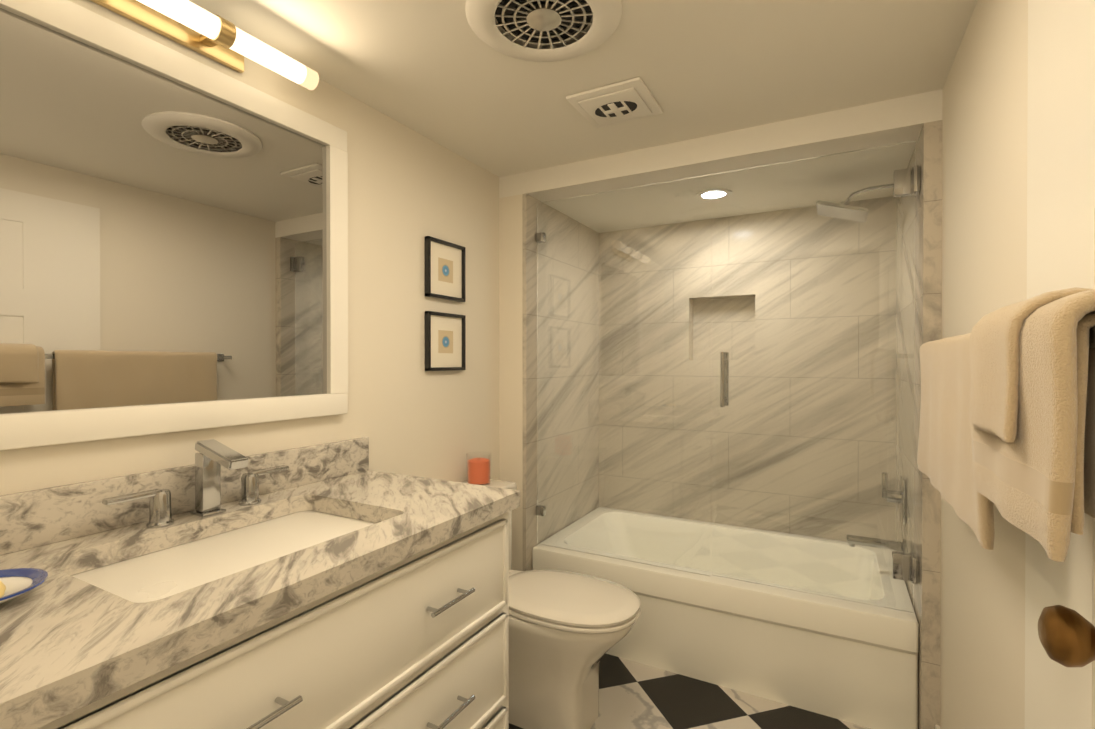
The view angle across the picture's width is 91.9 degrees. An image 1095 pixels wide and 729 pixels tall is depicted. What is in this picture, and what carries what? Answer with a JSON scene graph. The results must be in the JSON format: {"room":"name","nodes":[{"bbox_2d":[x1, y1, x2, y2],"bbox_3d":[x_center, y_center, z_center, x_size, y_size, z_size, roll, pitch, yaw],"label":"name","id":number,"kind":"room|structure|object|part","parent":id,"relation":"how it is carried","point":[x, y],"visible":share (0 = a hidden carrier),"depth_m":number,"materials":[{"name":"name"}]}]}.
{"room":"bathroom","nodes":[
{"label":"bathroom","id":0,"kind":"room"},
{"bbox_2d":[0,0,499,494],"bbox_3d":[-0.694,0.197,1.813,0.100,2.190,3.690,0,0,29],"label":"wall","id":1,"kind":"structure","parent":0,"point":[409,189],"depth_m":1.93,"materials":[{"name":"beige paint"}]},
{"bbox_2d":[0,0,347,449],"bbox_3d":[-0.884,-0.297,1.322,0.028,0.918,0.930,0,0,29],"label":"mirror","id":2,"kind":"object","parent":1,"relation":"attached to","point":[173,240],"visible":0.96,"depth_m":1.24,"materials":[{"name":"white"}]},
{"bbox_2d":[0,437,368,554],"bbox_3d":[-0.888,0.308,1.327,0.020,0.112,1.120,0,0,29],"label":"backsplash","id":3,"kind":"structure","parent":1,"relation":"attached to","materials":[{"name":"stone"}]},
{"bbox_2d":[90,0,318,89],"bbox_3d":[-0.881,-0.822,1.232,0.117,0.065,0.730,0,0,29],"label":"sconce","id":4,"kind":"object","parent":1,"relation":"attached to","point":[206,33],"visible":1,"depth_m":1.30,"materials":[{"name":"white glass"}]},
{"bbox_2d":[425,236,465,301],"bbox_3d":[-0.419,-0.387,2.184,0.022,0.236,0.236,0,0,29],"label":"picture","id":5,"kind":"object","parent":1,"relation":"attached to","point":[445,270],"visible":1,"depth_m":2.18,"materials":[{"name":"black"}]},
{"bbox_2d":[431,241,461,297],"bbox_3d":[-0.424,-0.387,2.186,0.009,0.214,0.214,0,0,29],"label":"art","id":6,"kind":"object","parent":5,"relation":"attached to","point":[446,257],"depth_m":2.18},
{"bbox_2d":[425,311,465,370],"bbox_3d":[-0.419,-0.093,2.185,0.022,0.236,0.236,0,0,29],"label":"picture","id":7,"kind":"object","parent":1,"relation":"attached to","point":[445,341],"visible":1,"depth_m":2.18,"materials":[{"name":"black"}]},
{"bbox_2d":[431,315,461,367],"bbox_3d":[-0.424,-0.093,2.188,0.009,0.214,0.214,0,0,29],"label":"art","id":8,"kind":"object","parent":7,"relation":"attached to","point":[446,330],"depth_m":2.19},
{"bbox_2d":[499,194,522,570],"bbox_3d":[0.057,0.241,2.953,0.130,2.090,0.970,0,0,29],"label":"wall","id":9,"kind":"structure","parent":0,"point":[510,353],"depth_m":2.52,"materials":[{"name":"beige paint"}]},
{"bbox_2d":[522,194,598,570],"bbox_3d":[0.123,0.241,2.917,0.020,2.090,0.970,0,0,29],"label":"wall","id":10,"kind":"structure","parent":0,"point":[529,285],"depth_m":2.77,"materials":[{"name":"tile"}]},
{"bbox_2d":[189,0,976,176],"bbox_3d":[0.110,-0.926,1.370,1.930,0.060,3.690,0,0,29],"label":"ceiling","id":11,"kind":"structure","parent":0,"point":[441,73],"depth_m":1.58,"materials":[{"name":"white paint"}]},
{"bbox_2d":[465,0,621,61],"bbox_3d":[-0.009,-0.883,1.349,0.396,0.024,0.396,0,0,29],"label":"fan","id":12,"kind":"object","parent":11,"relation":"attached to","point":[543,30],"visible":1,"depth_m":1.37,"materials":[{"name":"white plastic"}]},
{"bbox_2d":[566,77,662,127],"bbox_3d":[0.235,-0.884,1.820,0.260,0.027,0.260,0,0,29],"label":"ceiling vent","id":13,"kind":"object","parent":11,"relation":"in","point":[620,102],"visible":1,"depth_m":1.78,"materials":[{"name":"white plastic"}]},
{"bbox_2d":[509,653,870,728],"bbox_3d":[0.110,1.324,1.382,1.930,0.060,3.690,0,0,29],"label":"floor","id":14,"kind":"structure","parent":0,"point":[634,695],"depth_m":2.00,"materials":[{"name":"tile"}]},
{"bbox_2d":[0,437,519,728],"bbox_3d":[-0.612,0.741,1.179,0.647,1.109,1.120,0,0,29],"label":"bathroom vanity","id":15,"kind":"object","parent":14,"relation":"on","point":[331,585],"visible":1,"depth_m":1.07,"materials":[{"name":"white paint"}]},
{"bbox_2d":[0,568,47,603],"bbox_3d":[-0.872,0.349,0.806,0.162,0.033,0.162,0,0,29],"label":"soap dish","id":16,"kind":"object","parent":15,"relation":"on","point":[15,582],"visible":1,"depth_m":0.85,"materials":[{"name":"white"}]},
{"bbox_2d":[102,489,173,528],"bbox_3d":[-0.899,0.324,1.168,0.052,0.082,0.131,0,0,29],"label":"handle","id":17,"kind":"object","parent":15,"relation":"on","point":[160,511],"depth_m":1.18,"materials":[{"name":"silver metal"}]},
{"bbox_2d":[191,439,248,516],"bbox_3d":[-0.785,0.275,1.271,0.158,0.179,0.056,0,0,29],"label":"faucet","id":18,"kind":"object","parent":15,"relation":"on","point":[212,454],"depth_m":1.28,"materials":[{"name":"silver metal"}]},
{"bbox_2d":[239,465,288,505],"bbox_3d":[-0.761,0.323,1.422,0.052,0.082,0.131,0,0,29],"label":"handle","id":19,"kind":"object","parent":15,"relation":"on","point":[250,480],"depth_m":1.39,"materials":[{"name":"silver metal"}]},
{"bbox_3d":[-0.459,0.557,0.822,0.037,0.011,0.150,0,0,29],"label":"handle","id":20,"kind":"part","parent":15,"relation":"part of","materials":[{"name":"silver metal"}]},
{"bbox_3d":[-0.363,0.556,1.043,0.019,0.240,1.020,0,0,29],"label":"drawer","id":21,"kind":"part","parent":15,"relation":"part of","materials":[{"name":"white paint"}]},
{"bbox_3d":[-0.363,0.821,1.044,0.019,0.240,1.020,0,0,29],"label":"drawer","id":22,"kind":"part","parent":15,"relation":"part of","materials":[{"name":"white paint"}]},
{"bbox_3d":[-0.230,0.820,1.245,0.037,0.011,0.150,0,0,29],"label":"handle","id":23,"kind":"part","parent":15,"relation":"part of","materials":[{"name":"silver metal"}]},
{"bbox_3d":[-0.230,0.555,1.243,0.037,0.011,0.150,0,0,29],"label":"handle","id":24,"kind":"part","parent":15,"relation":"part of","materials":[{"name":"silver metal"}]},
{"bbox_3d":[-0.363,1.086,1.046,0.019,0.240,1.020,0,0,29],"label":"drawer","id":25,"kind":"part","parent":15,"relation":"part of","materials":[{"name":"white paint"}]},
{"bbox_2d":[461,479,640,728],"bbox_3d":[-0.066,0.898,1.987,0.833,0.785,0.450,0,0,29],"label":"toilet","id":26,"kind":"object","parent":14,"relation":"on","point":[568,630],"visible":0.58,"depth_m":1.82,"materials":[{"name":"beige ceramic"}]},
{"bbox_2d":[466,451,491,484],"bbox_3d":[-0.292,0.441,2.250,0.108,0.125,0.108,0,0,29],"label":"candle","id":27,"kind":"object","parent":26,"relation":"on","point":[478,470],"visible":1,"depth_m":2.21,"materials":[{"name":"orange wax"}]},
{"bbox_3d":[-0.328,0.525,2.139,0.224,0.040,0.430,0,0,29],"label":"tank lid","id":28,"kind":"part","parent":26,"relation":"part of","materials":[{"name":"white stone"}]},
{"bbox_3d":[-0.333,0.737,2.143,0.209,0.385,0.410,0,0,29],"label":"tank","id":29,"kind":"part","parent":26,"relation":"part of","materials":[{"name":"beige ceramic"}]},
{"bbox_3d":[0.066,0.836,1.926,0.540,0.028,0.380,0,0,29],"label":"lid","id":30,"kind":"part","parent":26,"relation":"part of","materials":[{"name":"beige ceramic"}]},
{"bbox_3d":[0.066,0.861,1.927,0.544,0.020,0.384,0,0,29],"label":"seat","id":31,"kind":"part","parent":26,"relation":"part of","materials":[{"name":"beige ceramic"}]},
{"bbox_2d":[532,507,918,728],"bbox_3d":[0.790,1.080,2.526,1.526,0.415,0.823,0,0,29],"label":"bathtub","id":32,"kind":"object","parent":14,"relation":"on","point":[850,662],"visible":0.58,"depth_m":2.14,"materials":[{"name":"white ceramic"}]},
{"bbox_2d":[536,140,919,612],"bbox_3d":[0.620,0.046,2.208,1.528,1.653,0.106,0,0,29],"label":"glass","id":33,"kind":"object","parent":32,"relation":"on","point":[905,566],"visible":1,"depth_m":2.11,"materials":[{"name":"clear glass"}]},
{"bbox_3d":[0.721,0.060,2.153,0.016,0.220,0.106,0,0,29],"label":"handle","id":34,"kind":"part","parent":33,"relation":"part of","materials":[{"name":"silver metal"}]},
{"bbox_3d":[0.979,0.044,2.012,0.688,1.647,0.010,0,0,29],"label":"door","id":35,"kind":"part","parent":33,"relation":"part of","materials":[{"name":"clear glass"}]},
{"bbox_2d":[499,89,942,232],"bbox_3d":[0.760,-0.852,2.565,1.730,0.100,0.970,0,0,29],"label":"ceiling","id":36,"kind":"structure","parent":0,"point":[889,122],"depth_m":2.23,"materials":[{"name":"white paint"}]},
{"bbox_2d":[695,189,731,200],"bbox_3d":[0.782,-0.798,2.491,0.168,0.006,0.168,0,0,29],"label":"recessed light","id":37,"kind":"object","parent":36,"relation":"in","point":[726,195],"depth_m":2.49,"materials":[{"name":"white plastic"}]},
{"bbox_3d":[0.782,-0.799,2.491,0.110,0.002,0.110,0,0,29],"label":"recessed ceiling light lens","id":38,"kind":"part","parent":37,"relation":"part of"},
{"bbox_2d":[599,196,896,550],"bbox_3d":[1.024,0.241,2.922,1.600,2.090,0.100,0,0,29],"label":"wall","id":39,"kind":"structure","parent":0,"point":[786,467],"depth_m":2.82,"materials":[{"name":"tile"}]},
{"bbox_2d":[896,120,941,728],"bbox_3d":[1.498,0.245,2.170,0.050,2.090,0.970,0,0,29],"label":"wall","id":40,"kind":"structure","parent":0,"point":[925,293],"depth_m":1.77,"materials":[{"name":"tile"}]},
{"bbox_2d":[816,184,892,222],"bbox_3d":[1.333,-0.699,2.259,0.327,0.150,0.200,0,0,29],"label":"shower head","id":41,"kind":"object","parent":40,"relation":"attached to","point":[852,216],"depth_m":2.25},
{"bbox_2d":[847,535,905,552],"bbox_3d":[1.385,0.754,2.239,0.209,0.064,0.064,0,0,29],"label":"tub spout","id":42,"kind":"object","parent":40,"relation":"attached to","point":[853,541],"depth_m":2.22,"materials":[{"name":"silver metal"}]},
{"bbox_2d":[882,472,905,523],"bbox_3d":[1.442,0.552,2.207,0.081,0.195,0.100,0,0,29],"label":"handle","id":43,"kind":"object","parent":40,"relation":"attached to","point":[901,499],"depth_m":2.19,"materials":[{"name":"silver metal"}]},
{"bbox_2d":[940,0,1027,728],"bbox_3d":[0.914,0.201,0.939,0.100,2.190,3.690,0,0,29],"label":"wall","id":44,"kind":"structure","parent":0,"point":[984,273],"depth_m":1.23,"materials":[{"name":"beige paint"}]},
{"bbox_2d":[1025,0,1094,728],"bbox_3d":[0.604,0.272,0.573,0.090,2.028,0.850,0,0,29],"label":"door","id":45,"kind":"structure","parent":44,"relation":"in","point":[1059,645],"depth_m":0.78,"materials":[{"name":"white paint"}]},
{"bbox_2d":[917,287,1094,561],"bbox_3d":[0.774,0.100,0.940,0.144,0.367,1.224,0,0,29],"label":"towels","id":46,"kind":"object","parent":45,"relation":"attached to","point":[1007,419],"visible":1,"depth_m":0.57,"materials":[{"name":"beige fabric"}]},
{"bbox_3d":[0.614,0.313,0.601,0.081,0.066,0.066,0,0,29],"label":"knob","id":47,"kind":"part","parent":45,"relation":"part of","materials":[{"name":"brown metal"}]}
]}

